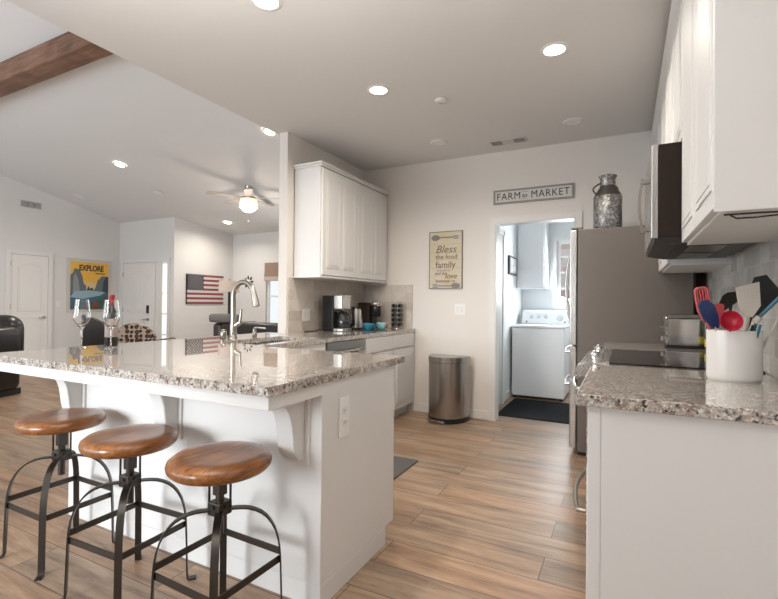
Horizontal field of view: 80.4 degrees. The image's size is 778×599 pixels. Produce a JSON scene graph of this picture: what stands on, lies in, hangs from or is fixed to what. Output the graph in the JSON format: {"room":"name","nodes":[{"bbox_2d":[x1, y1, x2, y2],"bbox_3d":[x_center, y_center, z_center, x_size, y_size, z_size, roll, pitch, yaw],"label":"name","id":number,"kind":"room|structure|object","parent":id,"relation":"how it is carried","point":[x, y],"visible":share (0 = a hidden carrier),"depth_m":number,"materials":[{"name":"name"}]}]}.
{"room":"kitchen","nodes":[
{"label":"kitchen","id":0,"kind":"room"},
{"bbox_2d":[0,174,119,347],"bbox_3d":[-8.193,-0.853,6.041,0.100,4.040,9.660,0,0,27],"label":"wall","id":1,"kind":"structure","parent":0,"point":[64,229],"depth_m":9.12,"materials":[{"name":"white paint"}]},
{"bbox_2d":[5,249,52,350],"bbox_3d":[-6.756,0.145,8.658,0.079,2.110,0.760,0,0,27],"label":"door","id":2,"kind":"structure","parent":1,"relation":"in","point":[28,277],"depth_m":8.69,"materials":[{"name":"white paint"}]},
{"bbox_2d":[20,199,41,209],"bbox_3d":[-6.760,-1.790,8.692,0.022,0.130,0.355,0,0,27],"label":"air vent","id":3,"kind":"object","parent":1,"relation":"in","point":[23,203],"visible":1,"depth_m":8.68,"materials":[{"name":"white metal"}]},
{"bbox_2d":[66,258,110,311],"bbox_3d":[-6.275,-0.288,9.645,0.030,1.090,0.885,0,0,27],"label":"poster","id":4,"kind":"object","parent":1,"relation":"attached to","point":[90,280],"visible":0.98,"depth_m":9.63,"materials":[{"name":"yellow paper"}]},
{"bbox_2d":[119,217,178,338],"bbox_3d":[-5.221,-0.276,9.882,1.890,3.000,0.100,0,0,27],"label":"wall","id":5,"kind":"structure","parent":0,"point":[153,238],"depth_m":9.68,"materials":[{"name":"white paint"}]},
{"bbox_2d":[120,258,170,339],"bbox_3d":[-5.214,0.183,9.769,1.590,2.080,0.085,0,0,27],"label":"door","id":6,"kind":"structure","parent":5,"relation":"in","point":[139,279],"depth_m":9.81,"materials":[{"name":"white paint"}]},
{"bbox_2d":[157,262,166,338],"bbox_3d":[-4.685,0.207,9.529,0.290,1.962,0.030,0,0,27],"label":"window","id":7,"kind":"structure","parent":6,"relation":"attached to","point":[162,266],"depth_m":9.53,"materials":[{"name":"white"}]},
{"bbox_2d":[177,218,232,338],"bbox_3d":[-4.041,-0.243,10.223,0.100,2.960,1.583,0,0,27],"label":"wall","id":8,"kind":"structure","parent":0,"point":[202,250],"depth_m":9.98,"materials":[{"name":"white paint"}]},
{"bbox_2d":[186,274,223,303],"bbox_3d":[-4.030,-0.219,10.108,0.022,0.640,1.002,0,0,27],"label":"flag","id":9,"kind":"object","parent":8,"relation":"attached to","point":[195,283],"visible":0.86,"depth_m":10.05,"materials":[{"name":"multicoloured fabric"}]},
{"bbox_2d":[233,231,278,321],"bbox_3d":[-1.236,-0.167,9.629,5.435,2.850,0.120,0,0,27],"label":"wall","id":10,"kind":"structure","parent":0,"point":[251,252],"depth_m":10.52,"materials":[{"name":"white paint"}]},
{"bbox_2d":[264,262,278,280],"bbox_3d":[-2.364,-0.614,10.114,0.960,0.410,0.054,0,0,27],"label":"blind","id":11,"kind":"object","parent":10,"relation":"attached to","point":[271,269],"visible":0.48,"depth_m":10.22,"materials":[{"name":"brown"}]},
{"bbox_2d":[267,281,277,322],"bbox_3d":[-2.342,-0.103,10.162,1.000,1.410,0.140,0,0,27],"label":"window","id":12,"kind":"structure","parent":10,"relation":"in","point":[272,286],"depth_m":10.35,"materials":[{"name":"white glass"}]},
{"bbox_2d":[0,374,585,598],"bbox_3d":[-3.142,1.200,4.405,11.000,0.001,11.400,0,0,27],"label":"floor","id":13,"kind":"structure","parent":0,"point":[486,509],"depth_m":2.43,"materials":[{"name":"brown wood"}]},
{"bbox_2d":[0,315,23,396],"bbox_3d":[-5.182,0.691,5.581,0.984,1.000,1.014,0,0,12],"label":"leather recliner","id":14,"kind":"object","parent":13,"relation":"on","point":[11,327],"visible":0.81,"depth_m":5.71,"materials":[{"name":"black leather"}]},
{"bbox_2d":[0,407,114,580],"bbox_3d":[-1.569,0.875,2.204,0.383,0.644,0.383,0,0,27],"label":"bar stool","id":15,"kind":"object","parent":13,"relation":"on","point":[58,422],"visible":0.98,"depth_m":2.15,"materials":[{"name":"brown wood"}]},
{"bbox_2d":[82,317,104,345],"bbox_3d":[-4.543,0.732,7.044,0.660,0.952,0.650,1,0,-1],"label":"leather chair","id":16,"kind":"object","parent":13,"relation":"on","point":[93,332],"visible":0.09,"depth_m":7.24,"materials":[{"name":"grey leather"}]},
{"bbox_2d":[61,424,195,598],"bbox_3d":[-1.073,0.877,1.905,0.383,0.644,0.383,0,0,25],"label":"bar stool","id":17,"kind":"object","parent":13,"relation":"on","point":[126,442],"visible":1,"depth_m":1.85,"materials":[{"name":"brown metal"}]},
{"bbox_2d":[118,323,174,342],"bbox_3d":[-3.767,0.784,7.068,0.740,0.862,0.650,1,0,2],"label":"patterned chair","id":18,"kind":"object","parent":13,"relation":"on","point":[132,332],"visible":0.28,"depth_m":6.75,"materials":[{"name":"fabric"}]},
{"bbox_2d":[0,362,393,598],"bbox_3d":[-1.026,0.764,2.368,1.881,0.880,0.940,0,0,27],"label":"base cabinet","id":19,"kind":"object","parent":13,"relation":"on","point":[328,497],"visible":0.65,"depth_m":2.00,"materials":[{"name":"white paint"}]},
{"bbox_2d":[0,328,414,397],"bbox_3d":[-0.445,0.321,3.511,1.908,0.034,3.509,0,0,27],"label":"countertop","id":20,"kind":"structure","parent":19,"relation":"on","point":[231,365],"depth_m":2.19,"materials":[{"name":"grey stone"}]},
{"bbox_2d":[73,299,90,347],"bbox_3d":[-1.826,0.143,2.735,0.092,0.285,0.092,0,0,27],"label":"wine glass","id":21,"kind":"object","parent":20,"relation":"on","point":[81,313],"visible":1,"depth_m":2.71,"materials":[{"name":"white"}]},
{"bbox_2d":[102,300,119,348],"bbox_3d":[-1.641,0.144,2.718,0.092,0.285,0.092,0,0,27],"label":"wine glass","id":22,"kind":"object","parent":20,"relation":"on","point":[111,313],"visible":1,"depth_m":2.69,"materials":[{"name":"white"}]},
{"bbox_2d":[104,294,118,345],"bbox_3d":[-1.728,0.128,2.867,0.076,0.319,0.076,0,0,27],"label":"wine bottle","id":23,"kind":"object","parent":20,"relation":"on","point":[115,332],"visible":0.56,"depth_m":2.84,"materials":[{"name":"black glass"}]},
{"bbox_2d":[220,329,226,337],"bbox_3d":[-1.269,0.263,3.524,0.048,0.068,0.048,0,0,27],"label":"air gap","id":24,"kind":"object","parent":20,"relation":"on","point":[223,333],"visible":0.98,"depth_m":3.51,"materials":[{"name":"silver metal"}]},
{"bbox_2d":[228,280,259,337],"bbox_3d":[-1.092,0.073,3.493,0.318,0.449,0.077,0,-1,31],"label":"kitchen faucet","id":25,"kind":"object","parent":20,"relation":"on","point":[255,301],"visible":0.99,"depth_m":3.53,"materials":[{"name":"silver metal"}]},
{"bbox_2d":[252,327,265,336],"bbox_3d":[-1.056,0.260,3.737,0.113,0.080,0.042,1,0,-1],"label":"soap dispenser","id":26,"kind":"object","parent":20,"relation":"on","point":[254,333],"visible":1,"depth_m":3.72,"materials":[{"name":"silver metal"}]},
{"bbox_2d":[249,340,284,344],"bbox_3d":[-0.888,0.429,3.407,0.383,0.189,0.690,0,0,27],"label":"sink","id":27,"kind":"object","parent":20,"relation":"in","point":[278,340],"visible":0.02,"depth_m":3.67,"materials":[{"name":"silver metal"}]},
{"bbox_2d":[322,295,351,331],"bbox_3d":[-0.493,0.134,4.555,0.288,0.354,0.170,0,0,27],"label":"coffee maker","id":28,"kind":"object","parent":20,"relation":"on","point":[334,318],"visible":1,"depth_m":4.50,"materials":[{"name":"black plastic"}]},
{"bbox_2d":[348,307,362,329],"bbox_3d":[-0.356,0.195,4.878,0.176,0.240,0.196,1,-1,-36],"label":"electric kettle","id":29,"kind":"object","parent":20,"relation":"on","point":[356,312],"visible":0.8,"depth_m":4.82,"materials":[{"name":"silver metal"}]},
{"bbox_2d":[358,302,382,327],"bbox_3d":[-0.197,0.171,5.173,0.272,0.294,0.150,0,0,27],"label":"coffee machine","id":30,"kind":"object","parent":20,"relation":"on","point":[371,311],"visible":0.84,"depth_m":5.12,"materials":[{"name":"brown plastic"}]},
{"bbox_2d":[391,302,402,328],"bbox_3d":[0.090,0.173,5.121,0.133,0.294,0.133,0,0,27],"label":"pod carousel","id":31,"kind":"object","parent":20,"relation":"on","point":[395,312],"visible":1,"depth_m":5.08,"materials":[{"name":"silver metal"}]},
{"bbox_3d":[-0.211,0.306,4.656,0.152,0.016,0.152,0,0,27],"label":"saucer","id":32,"kind":"object","parent":20,"relation":"on","visible":0},
{"bbox_2d":[363,323,375,328],"bbox_3d":[-0.204,0.274,4.668,0.112,0.065,0.140,0,0,27],"label":"coffee cup","id":33,"kind":"object","parent":32,"relation":"on","point":[365,325],"visible":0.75,"depth_m":4.62,"materials":[{"name":"teal ceramic"}]},
{"bbox_3d":[-0.080,0.309,4.813,0.152,0.016,0.152,0,0,27],"label":"saucer","id":34,"kind":"object","parent":20,"relation":"on","visible":0},
{"bbox_2d":[376,323,388,328],"bbox_3d":[-0.073,0.276,4.826,0.112,0.065,0.140,0,0,27],"label":"coffee cup","id":35,"kind":"object","parent":34,"relation":"on","point":[379,325],"visible":1,"depth_m":4.78,"materials":[{"name":"teal ceramic"}]},
{"bbox_2d":[339,395,348,437],"bbox_3d":[-0.187,0.490,1.931,0.009,0.165,0.075,0,0,27],"label":"electrical outlet","id":36,"kind":"object","parent":19,"relation":"attached to","point":[343,401],"visible":1,"depth_m":1.92,"materials":[{"name":"white plastic"}]},
{"bbox_2d":[342,406,346,426],"bbox_3d":[-0.185,0.490,1.930,0.004,0.080,0.035,0,0,27],"label":"socket","id":37,"kind":"object","parent":36,"relation":"attached to","point":[344,408],"depth_m":1.92,"materials":[{"name":"white paint"}]},
{"bbox_2d":[150,441,281,598],"bbox_3d":[-0.611,0.879,1.658,0.383,0.644,0.383,0,-1,29],"label":"bar stool","id":38,"kind":"object","parent":13,"relation":"on","point":[217,465],"visible":1,"depth_m":1.61,"materials":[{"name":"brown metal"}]},
{"bbox_2d":[218,279,239,313],"bbox_3d":[-2.786,0.436,8.008,0.356,1.591,0.356,0,0,27],"label":"floor lamp","id":39,"kind":"object","parent":13,"relation":"on","point":[224,285],"visible":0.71,"depth_m":7.86,"materials":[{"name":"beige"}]},
{"bbox_2d":[209,314,277,335],"bbox_3d":[-1.552,0.736,7.119,2.490,1.000,0.930,0,0,27],"label":"sofa","id":40,"kind":"object","parent":13,"relation":"on","point":[223,320],"visible":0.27,"depth_m":7.02,"materials":[{"name":"black leather"}]},
{"bbox_2d":[209,314,238,322],"bbox_3d":[-2.611,0.295,7.285,0.450,0.135,0.250,0,0,27],"label":"cushion","id":41,"kind":"object","parent":40,"relation":"on","point":[220,318],"depth_m":7.17,"materials":[{"name":"grey fabric"}]},
{"bbox_2d":[248,343,325,350],"bbox_3d":[-0.927,0.774,3.507,0.687,0.880,1.169,0,0,27],"label":"base cabinet","id":42,"kind":"object","parent":13,"relation":"on","point":[322,346],"visible":0.06,"depth_m":3.46,"materials":[{"name":"white paint"}]},
{"bbox_2d":[277,338,364,352],"bbox_3d":[-0.610,0.772,3.990,0.681,0.856,0.595,0,0,27],"label":"dishwasher","id":43,"kind":"object","parent":13,"relation":"on","point":[355,345],"visible":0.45,"depth_m":3.85,"materials":[{"name":"silver metal"}]},
{"bbox_2d":[362,332,413,416],"bbox_3d":[-0.236,0.790,4.760,0.644,0.880,1.104,0,0,27],"label":"base cabinet","id":44,"kind":"object","parent":13,"relation":"on","point":[402,344],"visible":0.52,"depth_m":4.77,"materials":[{"name":"white paint"}]},
{"bbox_2d":[393,456,417,479],"bbox_3d":[-0.178,1.213,3.350,0.598,0.012,0.586,0,0,27],"label":"kitchen mat","id":45,"kind":"object","parent":13,"relation":"on","point":[400,464],"visible":0.24,"depth_m":3.37,"materials":[{"name":"grey fabric"}]},
{"bbox_2d":[426,354,470,424],"bbox_3d":[0.575,0.907,4.687,0.428,0.658,0.334,0,0,27],"label":"trash can","id":46,"kind":"object","parent":13,"relation":"on","point":[449,375],"visible":1,"depth_m":4.58,"materials":[{"name":"silver metal"}]},
{"bbox_2d":[498,398,568,423],"bbox_3d":[1.707,1.246,5.212,0.765,0.008,1.000,0,0,27],"label":"mat","id":47,"kind":"object","parent":13,"relation":"on","point":[558,412],"visible":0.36,"depth_m":5.14,"materials":[{"name":"black rubber"}]},
{"bbox_2d":[512,310,569,401],"bbox_3d":[2.010,0.702,6.068,0.642,1.114,0.672,0,0,27],"label":"washing machine","id":48,"kind":"object","parent":13,"relation":"on","point":[540,362],"visible":1,"depth_m":5.81,"materials":[{"name":"white metal"}]},
{"bbox_2d":[564,225,693,455],"bbox_3d":[1.947,0.336,3.830,0.905,1.812,0.730,0,0,27],"label":"refrigerator","id":49,"kind":"object","parent":13,"relation":"on","point":[619,293],"visible":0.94,"depth_m":3.54,"materials":[{"name":"grey metal"}]},
{"bbox_2d":[592,174,621,227],"bbox_3d":[1.732,-0.768,3.650,0.212,0.424,0.208,0,0,27],"label":"milk can","id":50,"kind":"object","parent":49,"relation":"on","point":[607,202],"visible":0.9,"depth_m":3.58,"materials":[{"name":"metal"}]},
{"bbox_2d":[572,344,764,512],"bbox_3d":[1.394,0.727,2.437,0.786,0.938,0.760,0,0,27],"label":"range","id":51,"kind":"object","parent":13,"relation":"on","point":[599,355],"visible":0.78,"depth_m":2.33,"materials":[{"name":"silver metal"}]},
{"bbox_2d":[572,375,587,468],"bbox_3d":[1.116,0.690,2.580,0.161,0.530,0.754,0,0,27],"label":"oven","id":52,"kind":"object","parent":51,"relation":"in","point":[575,377],"depth_m":2.24,"materials":[{"name":"silver metal"}]},
{"bbox_2d":[609,349,764,373],"bbox_3d":[1.484,0.316,2.396,0.590,0.021,0.760,0,0,27],"label":"cooktop","id":53,"kind":"object","parent":51,"relation":"in","point":[680,360],"depth_m":2.34,"materials":[{"name":"black glass"}]},
{"bbox_2d":[586,407,777,598],"bbox_3d":[1.098,0.780,1.683,0.650,0.876,0.834,0,0,27],"label":"base cabinet","id":54,"kind":"object","parent":13,"relation":"on","point":[678,507],"visible":0.85,"depth_m":1.35,"materials":[{"name":"white paint"}]},
{"bbox_2d":[576,363,777,425],"bbox_3d":[1.083,0.323,1.687,0.666,0.038,0.857,0,0,27],"label":"countertop","id":55,"kind":"structure","parent":54,"relation":"on","point":[659,390],"depth_m":1.46,"materials":[{"name":"stone"}]},
{"bbox_2d":[706,317,777,382],"bbox_3d":[1.339,0.183,1.744,0.228,0.247,0.148,0,0,27],"label":"utensil crock","id":56,"kind":"object","parent":55,"relation":"on","point":[733,356],"depth_m":1.70,"materials":[{"name":"white ceramic"}]},
{"bbox_2d":[694,286,711,329],"bbox_3d":[1.239,0.121,1.772,0.115,0.342,0.013,0,0,15],"label":"slotted turner","id":57,"kind":"object","parent":56,"relation":"in","point":[706,291],"visible":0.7,"depth_m":1.78,"materials":[{"name":"red plastic"}]},
{"bbox_2d":[698,300,719,331],"bbox_3d":[1.248,0.147,1.740,0.142,0.290,0.015,0,0,10],"label":"spoon","id":58,"kind":"object","parent":56,"relation":"in","point":[707,309],"visible":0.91,"depth_m":1.74,"materials":[{"name":"blue plastic"}]},
{"bbox_2d":[714,303,723,329],"bbox_3d":[1.297,0.153,1.795,0.060,0.276,0.014,0,0,27],"label":"spatula","id":59,"kind":"object","parent":56,"relation":"in","point":[719,307],"visible":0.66,"depth_m":1.80,"materials":[{"name":"red plastic"}]},
{"bbox_2d":[719,292,736,310],"bbox_3d":[1.330,0.130,1.800,0.064,0.324,0.028,1,0,-4],"label":"black turner","id":60,"kind":"object","parent":56,"relation":"in","point":[729,299],"visible":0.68,"depth_m":1.80,"materials":[{"name":"black plastic"}]},
{"bbox_2d":[719,311,743,331],"bbox_3d":[1.270,0.166,1.720,0.074,0.251,0.108,0,0,27],"label":"ladle","id":61,"kind":"object","parent":56,"relation":"in","point":[730,321],"visible":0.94,"depth_m":1.70,"materials":[{"name":"red plastic"}]},
{"bbox_2d":[735,282,760,330],"bbox_3d":[1.334,0.113,1.719,0.079,0.356,0.037,0,0,17],"label":"perforated turner","id":62,"kind":"object","parent":56,"relation":"in","point":[748,296],"visible":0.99,"depth_m":1.70,"materials":[{"name":"beige plastic"}]},
{"bbox_2d":[744,275,777,330],"bbox_3d":[1.388,0.099,1.749,0.173,0.387,0.015,0,0,14],"label":"wide turner","id":63,"kind":"object","parent":56,"relation":"in","point":[768,289],"visible":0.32,"depth_m":1.74,"materials":[{"name":"black plastic"}]},
{"bbox_2d":[752,297,777,330],"bbox_3d":[1.373,0.132,1.690,0.134,0.320,0.023,0,-1,37],"label":"utensil","id":64,"kind":"object","parent":56,"relation":"in","point":[756,319],"visible":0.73,"depth_m":1.69,"materials":[{"name":"teal plastic"}]},
{"bbox_3d":[1.805,0.797,3.063,0.650,0.876,0.715,0,0,27],"label":"base cabinet","id":65,"kind":"object","parent":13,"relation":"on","visible":0},
{"bbox_2d":[603,341,705,353],"bbox_3d":[1.795,0.340,3.076,0.666,0.038,0.725,0,0,27],"label":"countertop","id":66,"kind":"structure","parent":65,"relation":"on","point":[607,345],"depth_m":3.05,"materials":[{"name":"stone"}]},
{"bbox_2d":[660,314,704,349],"bbox_3d":[1.977,0.210,3.083,0.276,0.224,0.183,0,0,27],"label":"toaster","id":67,"kind":"object","parent":66,"relation":"on","point":[684,331],"visible":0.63,"depth_m":3.01,"materials":[{"name":"silver metal"}]},
{"bbox_2d":[704,323,711,350],"bbox_3d":[1.981,0.179,2.826,0.072,0.282,0.072,0,0,27],"label":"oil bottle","id":68,"kind":"object","parent":66,"relation":"on","point":[705,323],"visible":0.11,"depth_m":2.83,"materials":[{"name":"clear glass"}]},
{"bbox_2d":[278,132,364,332],"bbox_3d":[-0.631,-0.148,4.879,0.095,2.750,1.515,0,0,27],"label":"wall","id":69,"kind":"structure","parent":0,"point":[294,150],"depth_m":4.22,"materials":[{"name":"white paint"}]},
{"bbox_2d":[302,309,309,320],"bbox_3d":[-0.797,0.147,4.422,0.008,0.116,0.115,0,0,27],"label":"light switch","id":70,"kind":"object","parent":69,"relation":"attached to","point":[305,312],"visible":1,"depth_m":4.42,"materials":[{"name":"white plastic"}]},
{"bbox_2d":[288,278,364,332],"bbox_3d":[-0.606,0.059,4.814,0.010,0.505,1.365,0,0,27],"label":"backsplash","id":71,"kind":"structure","parent":69,"relation":"attached to","point":[302,293],"depth_m":4.52,"materials":[{"name":"tile"}]},
{"bbox_2d":[293,160,388,283],"bbox_3d":[-0.450,-0.715,4.756,0.330,1.044,1.306,0,0,27],"label":"upper cabinet","id":72,"kind":"object","parent":69,"relation":"attached to","point":[340,226],"visible":1,"depth_m":4.34,"materials":[{"name":"white paint"}]},
{"bbox_2d":[0,0,671,234],"bbox_3d":[-3.116,-2.218,4.378,10.840,1.344,11.300,0,0,27],"label":"ceiling","id":73,"kind":"structure","parent":0,"point":[305,69],"depth_m":3.55,"materials":[{"name":"white paint"}]},
{"bbox_2d":[0,31,113,97],"bbox_3d":[-4.493,-2.513,5.300,7.106,0.215,0.220,0,0,27],"label":"ceiling beam","id":74,"kind":"structure","parent":73,"relation":"attached to","point":[66,52],"depth_m":4.73,"materials":[{"name":"brown wood"}]},
{"bbox_2d":[113,162,125,167],"bbox_3d":[-4.271,-2.135,7.300,0.190,0.048,0.184,0,-1,32],"label":"recessed light","id":75,"kind":"object","parent":73,"relation":"in","point":[118,164],"visible":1,"depth_m":7.29,"materials":[{"name":"white plastic"}]},
{"bbox_2d":[152,190,163,194],"bbox_3d":[-4.135,-1.911,8.237,0.190,0.048,0.184,0,-1,32],"label":"recessed light","id":76,"kind":"object","parent":73,"relation":"in","point":[153,191],"visible":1,"depth_m":8.23,"materials":[{"name":"white plastic"}]},
{"bbox_2d":[206,185,278,221],"bbox_3d":[-2.318,-1.572,7.610,1.274,0.602,1.265,0,0,27],"label":"ceiling fan","id":77,"kind":"object","parent":73,"relation":"hanging from","point":[248,203],"visible":0.98,"depth_m":7.47,"materials":[{"name":"silver metal"}]},
{"bbox_2d":[250,0,282,11],"bbox_3d":[-0.635,-1.540,2.377,0.168,0.006,0.168,0,0,27],"label":"recessed light","id":78,"kind":"object","parent":73,"relation":"in","point":[265,5],"visible":1,"depth_m":2.40,"materials":[{"name":"white plastic"}]},
{"bbox_2d":[262,128,276,135],"bbox_3d":[-1.519,-2.129,5.850,0.190,0.048,0.184,0,-1,32],"label":"recessed light","id":79,"kind":"object","parent":73,"relation":"in","point":[264,130],"visible":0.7,"depth_m":5.86,"materials":[{"name":"white plastic"}]},
{"bbox_2d":[367,85,389,95],"bbox_3d":[-0.076,-1.527,3.361,0.168,0.006,0.168,0,0,27],"label":"recessed light","id":80,"kind":"object","parent":73,"relation":"in","point":[378,90],"visible":1,"depth_m":3.36,"materials":[{"name":"white plastic"}]},
{"bbox_2d":[430,139,447,145],"bbox_3d":[0.483,-1.514,4.445,0.168,0.006,0.168,0,0,27],"label":"recessed light","id":81,"kind":"object","parent":73,"relation":"in","point":[439,142],"visible":1,"depth_m":4.43,"materials":[{"name":"white plastic"}]},
{"bbox_2d":[435,97,446,103],"bbox_3d":[0.395,-1.513,3.499,0.090,0.022,0.090,0,0,27],"label":"smoke detector","id":82,"kind":"object","parent":73,"relation":"attached to","point":[440,100],"visible":1,"depth_m":3.48,"materials":[{"name":"white plastic"}]},
{"bbox_2d":[489,136,527,145],"bbox_3d":[1.138,-1.504,4.386,0.340,0.013,0.140,0,0,27],"label":"ceiling vent","id":83,"kind":"object","parent":73,"relation":"in","point":[522,138],"visible":1,"depth_m":4.37,"materials":[{"name":"white metal"}]},
{"bbox_2d":[540,42,568,56],"bbox_3d":[1.009,-1.521,2.806,0.168,0.006,0.168,0,0,27],"label":"recessed light","id":84,"kind":"object","parent":73,"relation":"in","point":[553,49],"visible":1,"depth_m":2.80,"materials":[{"name":"white plastic"}]},
{"bbox_2d":[562,118,583,125],"bbox_3d":[1.561,-1.508,3.906,0.168,0.006,0.168,0,0,27],"label":"recessed light","id":85,"kind":"object","parent":73,"relation":"in","point":[571,121],"visible":1,"depth_m":3.90,"materials":[{"name":"white plastic"}]},
{"bbox_2d":[500,225,521,392],"bbox_3d":[1.441,-0.122,5.814,0.100,2.750,2.040,0,0,27],"label":"wall","id":86,"kind":"structure","parent":0,"point":[513,296],"depth_m":5.94,"materials":[{"name":"white paint"}]},
{"bbox_2d":[498,229,504,405],"bbox_3d":[1.218,0.211,5.239,0.030,2.070,0.720,0,0,27],"label":"door","id":87,"kind":"structure","parent":86,"relation":"in","point":[502,233],"depth_m":5.47,"materials":[{"name":"grey wood"}]},
{"bbox_2d":[504,388,511,400],"bbox_3d":[1.637,1.209,6.085,0.014,0.095,1.150,0,0,27],"label":"baseboard","id":88,"kind":"structure","parent":86,"relation":"attached to","point":[508,393],"depth_m":5.80,"materials":[{"name":"white paint"}]},
{"bbox_2d":[508,255,516,275],"bbox_3d":[1.615,-0.439,6.010,0.028,0.240,0.440,0,0,27],"label":"framed picture","id":89,"kind":"object","parent":86,"relation":"attached to","point":[512,261],"visible":1,"depth_m":5.94,"materials":[{"name":"black"}]},
{"bbox_2d":[365,131,695,410],"bbox_3d":[1.201,-0.183,4.725,3.495,2.850,0.120,0,0,27],"label":"wall","id":90,"kind":"structure","parent":0,"point":[455,194],"depth_m":4.82,"materials":[{"name":"white paint"}]},
{"bbox_2d":[364,285,412,327],"bbox_3d":[-0.015,0.078,5.271,0.625,0.486,0.010,0,0,27],"label":"backsplash","id":91,"kind":"structure","parent":90,"relation":"attached to","point":[387,295],"depth_m":5.25,"materials":[{"name":"tile"}]},
{"bbox_2d":[429,230,462,288],"bbox_3d":[0.610,-0.424,4.952,0.376,0.618,0.019,0,0,27],"label":"wall plaque","id":92,"kind":"object","parent":90,"relation":"attached to","point":[445,247],"visible":1,"depth_m":4.94,"materials":[{"name":"brown wood"}]},
{"bbox_2d":[417,403,487,419],"bbox_3d":[1.458,1.195,4.501,2.580,0.095,0.014,0,0,27],"label":"baseboard","id":93,"kind":"structure","parent":90,"relation":"attached to","point":[421,407],"depth_m":4.79,"materials":[{"name":"white paint"}]},
{"bbox_2d":[455,304,464,314],"bbox_3d":[0.751,0.104,4.879,0.115,0.116,0.008,0,0,27],"label":"light switch","id":94,"kind":"object","parent":90,"relation":"attached to","point":[459,308],"visible":1,"depth_m":4.88,"materials":[{"name":"white plastic"}]},
{"bbox_2d":[493,183,573,204],"bbox_3d":[1.414,-1.039,4.546,0.765,0.140,0.022,0,0,27],"label":"wall sign","id":95,"kind":"object","parent":90,"relation":"attached to","point":[558,191],"visible":1,"depth_m":4.53,"materials":[{"name":"grey wood"}]},
{"bbox_2d":[488,211,581,420],"bbox_3d":[1.452,0.203,4.588,0.878,2.081,0.146,0,0,27],"label":"trim","id":96,"kind":"structure","parent":90,"relation":"attached to","point":[495,222],"depth_m":4.71,"materials":[{"name":"white paint"}]},
{"bbox_2d":[521,221,573,323],"bbox_3d":[2.756,-0.107,6.230,1.860,2.750,0.100,0,0,27],"label":"wall","id":97,"kind":"structure","parent":0,"point":[532,299],"depth_m":6.44,"materials":[{"name":"white paint"}]},
{"bbox_2d":[517,223,548,288],"bbox_3d":[1.994,-0.741,6.364,0.374,1.185,0.369,0,0,27],"label":"laundry cabinet","id":98,"kind":"object","parent":97,"relation":"attached to","point":[532,239],"visible":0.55,"depth_m":6.20,"materials":[{"name":"white wood"}]},
{"bbox_2d":[553,236,569,308],"bbox_3d":[2.610,-0.368,6.289,0.695,0.990,0.095,0,0,27],"label":"window","id":99,"kind":"structure","parent":97,"relation":"in","point":[561,248],"depth_m":6.40,"materials":[{"name":"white glass"}]},
{"bbox_2d":[696,242,776,378],"bbox_3d":[0.903,-0.218,0.444,0.120,2.850,8.010,0,0,27],"label":"wall","id":100,"kind":"structure","parent":0,"point":[702,279],"depth_m":3.42,"materials":[{"name":"white paint"}]},
{"bbox_2d":[651,106,659,144],"bbox_3d":[2.301,-1.111,3.671,0.340,0.669,0.759,0,0,27],"label":"upper cabinet","id":101,"kind":"object","parent":100,"relation":"attached to","point":[655,128],"visible":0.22,"depth_m":3.63,"materials":[{"name":"white paint"}]},
{"bbox_2d":[664,0,682,142],"bbox_3d":[1.600,-1.081,2.305,0.340,0.764,0.765,0,0,27],"label":"upper cabinet","id":102,"kind":"object","parent":100,"relation":"attached to","point":[674,37],"visible":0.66,"depth_m":2.27,"materials":[{"name":"white paint"}]},
{"bbox_2d":[638,142,757,259],"bbox_3d":[1.526,-0.466,2.337,0.474,0.461,0.764,0,0,27],"label":"microwave","id":103,"kind":"object","parent":102,"relation":"attached to","point":[663,182],"visible":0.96,"depth_m":2.07,"materials":[{"name":"grey metal"}]},
{"bbox_2d":[656,54,732,272],"bbox_3d":[1.949,-0.825,2.987,0.340,1.259,0.763,0,0,27],"label":"upper cabinet","id":104,"kind":"object","parent":100,"relation":"attached to","point":[700,265],"visible":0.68,"depth_m":2.84,"materials":[{"name":"white paint"}]},
{"bbox_2d":[682,0,777,244],"bbox_3d":[1.227,-0.853,1.578,0.340,1.238,0.858,0,0,27],"label":"upper cabinet","id":105,"kind":"object","parent":100,"relation":"attached to","point":[730,47],"visible":0.99,"depth_m":1.25,"materials":[{"name":"white paint"}]},
{"bbox_2d":[724,211,777,218],"bbox_3d":[1.072,-0.238,1.277,0.242,0.008,0.100,0,0,27],"label":"loose cable","id":106,"kind":"object","parent":105,"relation":"hanging from","point":[730,215],"visible":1,"depth_m":1.30,"materials":[{"name":"black plastic"}]},
{"bbox_2d":[709,239,777,378],"bbox_3d":[1.721,0.039,2.185,0.010,0.548,2.400,0,0,27],"label":"backsplash","id":107,"kind":"structure","parent":100,"relation":"attached to","point":[761,260],"depth_m":2.07,"materials":[{"name":"tile"}]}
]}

